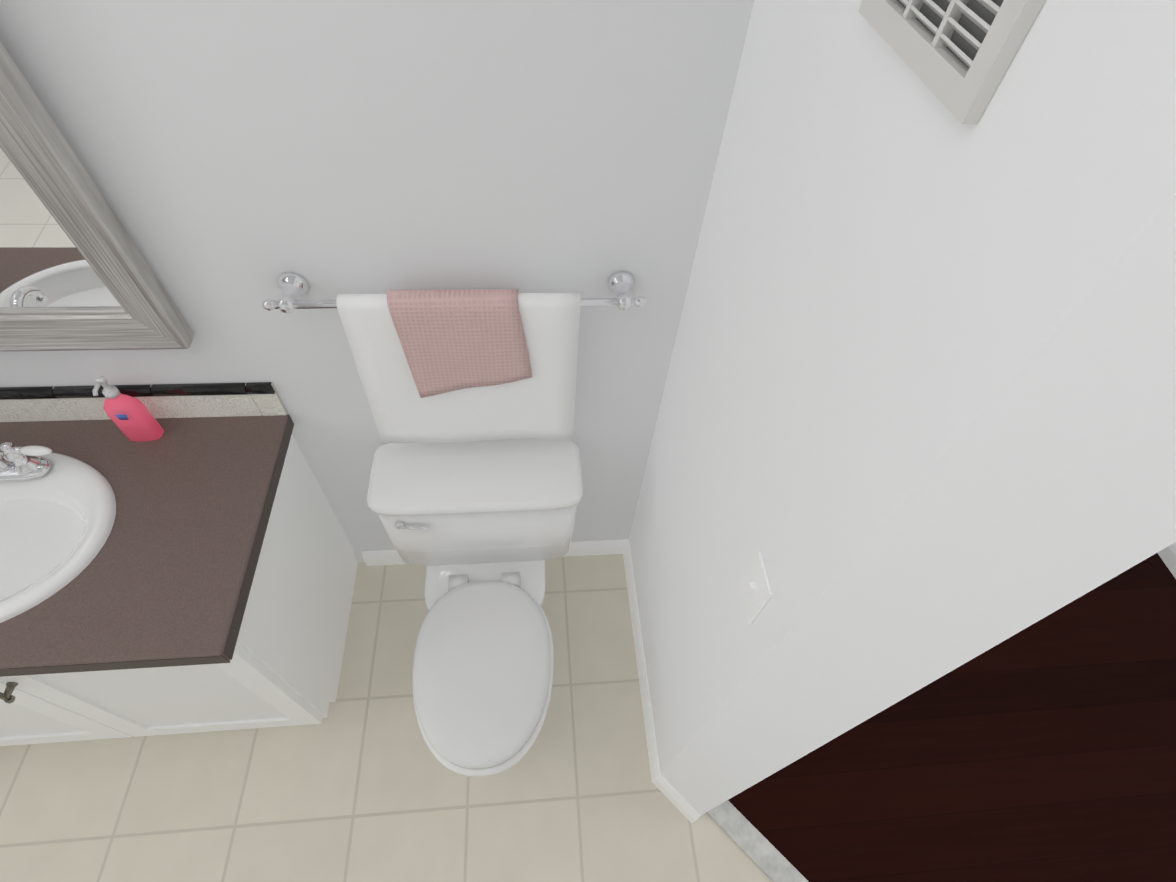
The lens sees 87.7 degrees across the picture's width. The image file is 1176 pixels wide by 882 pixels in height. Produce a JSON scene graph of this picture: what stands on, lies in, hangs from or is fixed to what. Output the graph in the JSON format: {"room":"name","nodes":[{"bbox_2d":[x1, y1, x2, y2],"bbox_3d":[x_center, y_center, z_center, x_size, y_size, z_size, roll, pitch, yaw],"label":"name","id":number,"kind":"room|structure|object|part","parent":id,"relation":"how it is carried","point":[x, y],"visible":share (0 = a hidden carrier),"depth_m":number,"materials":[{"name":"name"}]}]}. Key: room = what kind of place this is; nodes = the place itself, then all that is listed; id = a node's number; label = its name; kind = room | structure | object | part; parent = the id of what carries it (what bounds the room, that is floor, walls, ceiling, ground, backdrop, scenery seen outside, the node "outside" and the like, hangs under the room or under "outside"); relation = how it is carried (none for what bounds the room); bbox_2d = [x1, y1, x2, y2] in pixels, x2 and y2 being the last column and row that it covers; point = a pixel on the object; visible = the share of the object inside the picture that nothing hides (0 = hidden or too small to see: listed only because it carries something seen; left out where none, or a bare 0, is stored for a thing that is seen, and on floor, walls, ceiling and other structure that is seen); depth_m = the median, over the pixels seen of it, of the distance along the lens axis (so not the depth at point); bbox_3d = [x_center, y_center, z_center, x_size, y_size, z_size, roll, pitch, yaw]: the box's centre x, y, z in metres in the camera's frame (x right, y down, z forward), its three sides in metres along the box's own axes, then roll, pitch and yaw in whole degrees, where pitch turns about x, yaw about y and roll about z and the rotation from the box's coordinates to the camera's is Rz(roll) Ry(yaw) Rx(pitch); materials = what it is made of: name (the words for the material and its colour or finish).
{"room":"bathroom","nodes":[
{"label":"bathroom","id":0,"kind":"room"},
{"bbox_2d":[0,0,753,562],"bbox_3d":[0.207,-0.424,1.202,4.240,2.565,0.100,-2,53,-5],"label":"wall","id":1,"kind":"structure","parent":0,"point":[236,158],"depth_m":1.02,"materials":[{"name":"white paint"}]},
{"bbox_2d":[0,41,194,351],"bbox_3d":[-1.222,-0.391,0.897,0.890,0.727,0.080,-2,53,-5],"label":"mirror","id":2,"kind":"object","parent":1,"relation":"attached to","point":[76,272],"visible":1,"depth_m":1.06,"materials":[{"name":"silver metal"}]},
{"bbox_2d":[262,271,645,442],"bbox_3d":[-0.256,-0.160,1.322,0.721,0.429,0.099,-2,53,-5],"label":"towel rail","id":3,"kind":"object","parent":1,"relation":"attached to","point":[451,365],"visible":1,"depth_m":1.24,"materials":[{"name":"white fabric"}]},
{"bbox_2d":[362,539,699,822],"bbox_3d":[-0.229,0.713,1.869,0.992,0.080,0.842,-2,53,-5],"label":"baseboard","id":4,"kind":"structure","parent":1,"relation":"attached to","point":[658,779],"depth_m":1.96,"materials":[{"name":"white paint"}]},
{"bbox_2d":[0,553,1175,881],"bbox_3d":[0.225,1.379,1.474,4.220,0.056,2.650,-2,53,-5],"label":"floor","id":5,"kind":"structure","parent":0,"point":[360,782],"depth_m":1.73,"materials":[{"name":"tile"}]},
{"bbox_2d":[0,382,357,745],"bbox_3d":[-1.253,0.360,1.480,1.091,1.007,0.577,-2,53,-5],"label":"bathroom vanity","id":6,"kind":"object","parent":5,"relation":"on","point":[193,569],"visible":0.98,"depth_m":1.33,"materials":[{"name":"white paint"}]},
{"bbox_3d":[-1.171,0.484,1.207,0.019,0.114,0.036,-2,53,-5],"label":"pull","id":7,"kind":"part","parent":6,"relation":"part of","materials":[{"name":"grey metal"}]},
{"bbox_3d":[-1.462,0.604,1.374,0.516,0.627,0.020,-2,53,-5],"label":"door","id":8,"kind":"part","parent":6,"relation":"part of","materials":[{"name":"white paint"}]},
{"bbox_2d":[0,413,293,701],"bbox_3d":[-1.237,0.191,1.258,1.090,0.046,0.576,-2,53,-5],"label":"countertop","id":9,"kind":"structure","parent":6,"relation":"on","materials":[{"name":"stone"}]},
{"bbox_2d":[0,421,52,481],"bbox_3d":[-1.232,0.032,1.212,0.279,0.183,0.124,-2,53,-5],"label":"faucet","id":10,"kind":"object","parent":9,"relation":"on","point":[35,463],"depth_m":1.28,"materials":[{"name":"silver metal"}]},
{"bbox_2d":[0,450,116,643],"bbox_3d":[-1.232,0.228,1.270,0.510,0.147,0.425,-2,53,-5],"label":"sink","id":11,"kind":"object","parent":9,"relation":"in","point":[58,518],"depth_m":1.26,"materials":[{"name":"white ceramic"}]},
{"bbox_2d":[92,376,163,440],"bbox_3d":[-1.004,-0.065,1.321,0.074,0.187,0.060,-2,53,-5],"label":"soap bottle","id":12,"kind":"object","parent":9,"relation":"on","point":[132,418],"visible":1,"depth_m":1.32,"materials":[{"name":"pink plastic"}]},
{"bbox_3d":[-0.958,0.589,1.422,0.484,0.627,0.020,-2,53,-5],"label":"door","id":13,"kind":"part","parent":6,"relation":"part of","materials":[{"name":"white paint"}]},
{"bbox_2d":[366,439,582,776],"bbox_3d":[-0.275,0.491,1.641,0.520,0.705,0.729,-2,53,-5],"label":"toilet","id":14,"kind":"object","parent":5,"relation":"on","point":[482,531],"visible":1,"depth_m":1.52,"materials":[{"name":"white ceramic"}]},
{"bbox_3d":[-0.431,0.209,1.495,0.082,0.023,0.018,-2,53,-5],"label":"handle","id":15,"kind":"part","parent":14,"relation":"part of","materials":[{"name":"silver metal"}]},
{"bbox_3d":[-0.276,0.083,1.528,0.520,0.033,0.214,-2,53,-5],"label":"lid","id":16,"kind":"part","parent":14,"relation":"part of","materials":[{"name":"white ceramic"}]},
{"bbox_3d":[-0.262,0.553,1.524,0.337,0.049,0.471,-2,53,-5],"label":"seat lid","id":17,"kind":"part","parent":14,"relation":"part of","materials":[{"name":"white plastic"}]},
{"bbox_2d":[706,800,808,881],"bbox_3d":[0.683,1.286,1.541,0.952,0.014,0.065,39,60,23],"label":"threshold","id":18,"kind":"object","parent":5,"relation":"on","point":[755,845],"depth_m":1.66,"materials":[{"name":"stone"}]},
{"bbox_2d":[629,0,1175,815],"bbox_3d":[0.328,-0.055,0.930,0.167,2.565,0.833,-2,53,-5],"label":"wall","id":19,"kind":"structure","parent":0,"point":[915,428],"depth_m":0.58,"materials":[{"name":"white paint"}]},
{"bbox_2d":[739,550,772,624],"bbox_3d":[0.246,0.221,0.918,0.013,0.115,0.070,-2,53,-5],"label":"switch plate","id":20,"kind":"object","parent":19,"relation":"attached to","point":[755,589],"visible":1,"depth_m":0.91,"materials":[{"name":"white paint"}]},
{"bbox_2d":[858,0,1044,123],"bbox_3d":[0.276,-0.391,0.416,0.012,0.241,0.218,-2,53,-5],"label":"air vent","id":21,"kind":"object","parent":19,"relation":"in","point":[956,56],"visible":1,"depth_m":0.45,"materials":[{"name":"white plastic"}]},
{"bbox_3d":[2.330,0.136,0.931,0.100,2.565,1.658,-2,53,-5],"label":"wall","id":22,"kind":"structure","parent":0,"visible":0},
{"bbox_2d":[1157,542,1175,578],"bbox_3d":[2.207,0.936,1.869,0.014,0.080,1.528,-2,53,-5],"label":"baseboard","id":23,"kind":"structure","parent":22,"relation":"attached to","point":[1167,555],"depth_m":2.25,"materials":[{"name":"white paint"}]}
]}

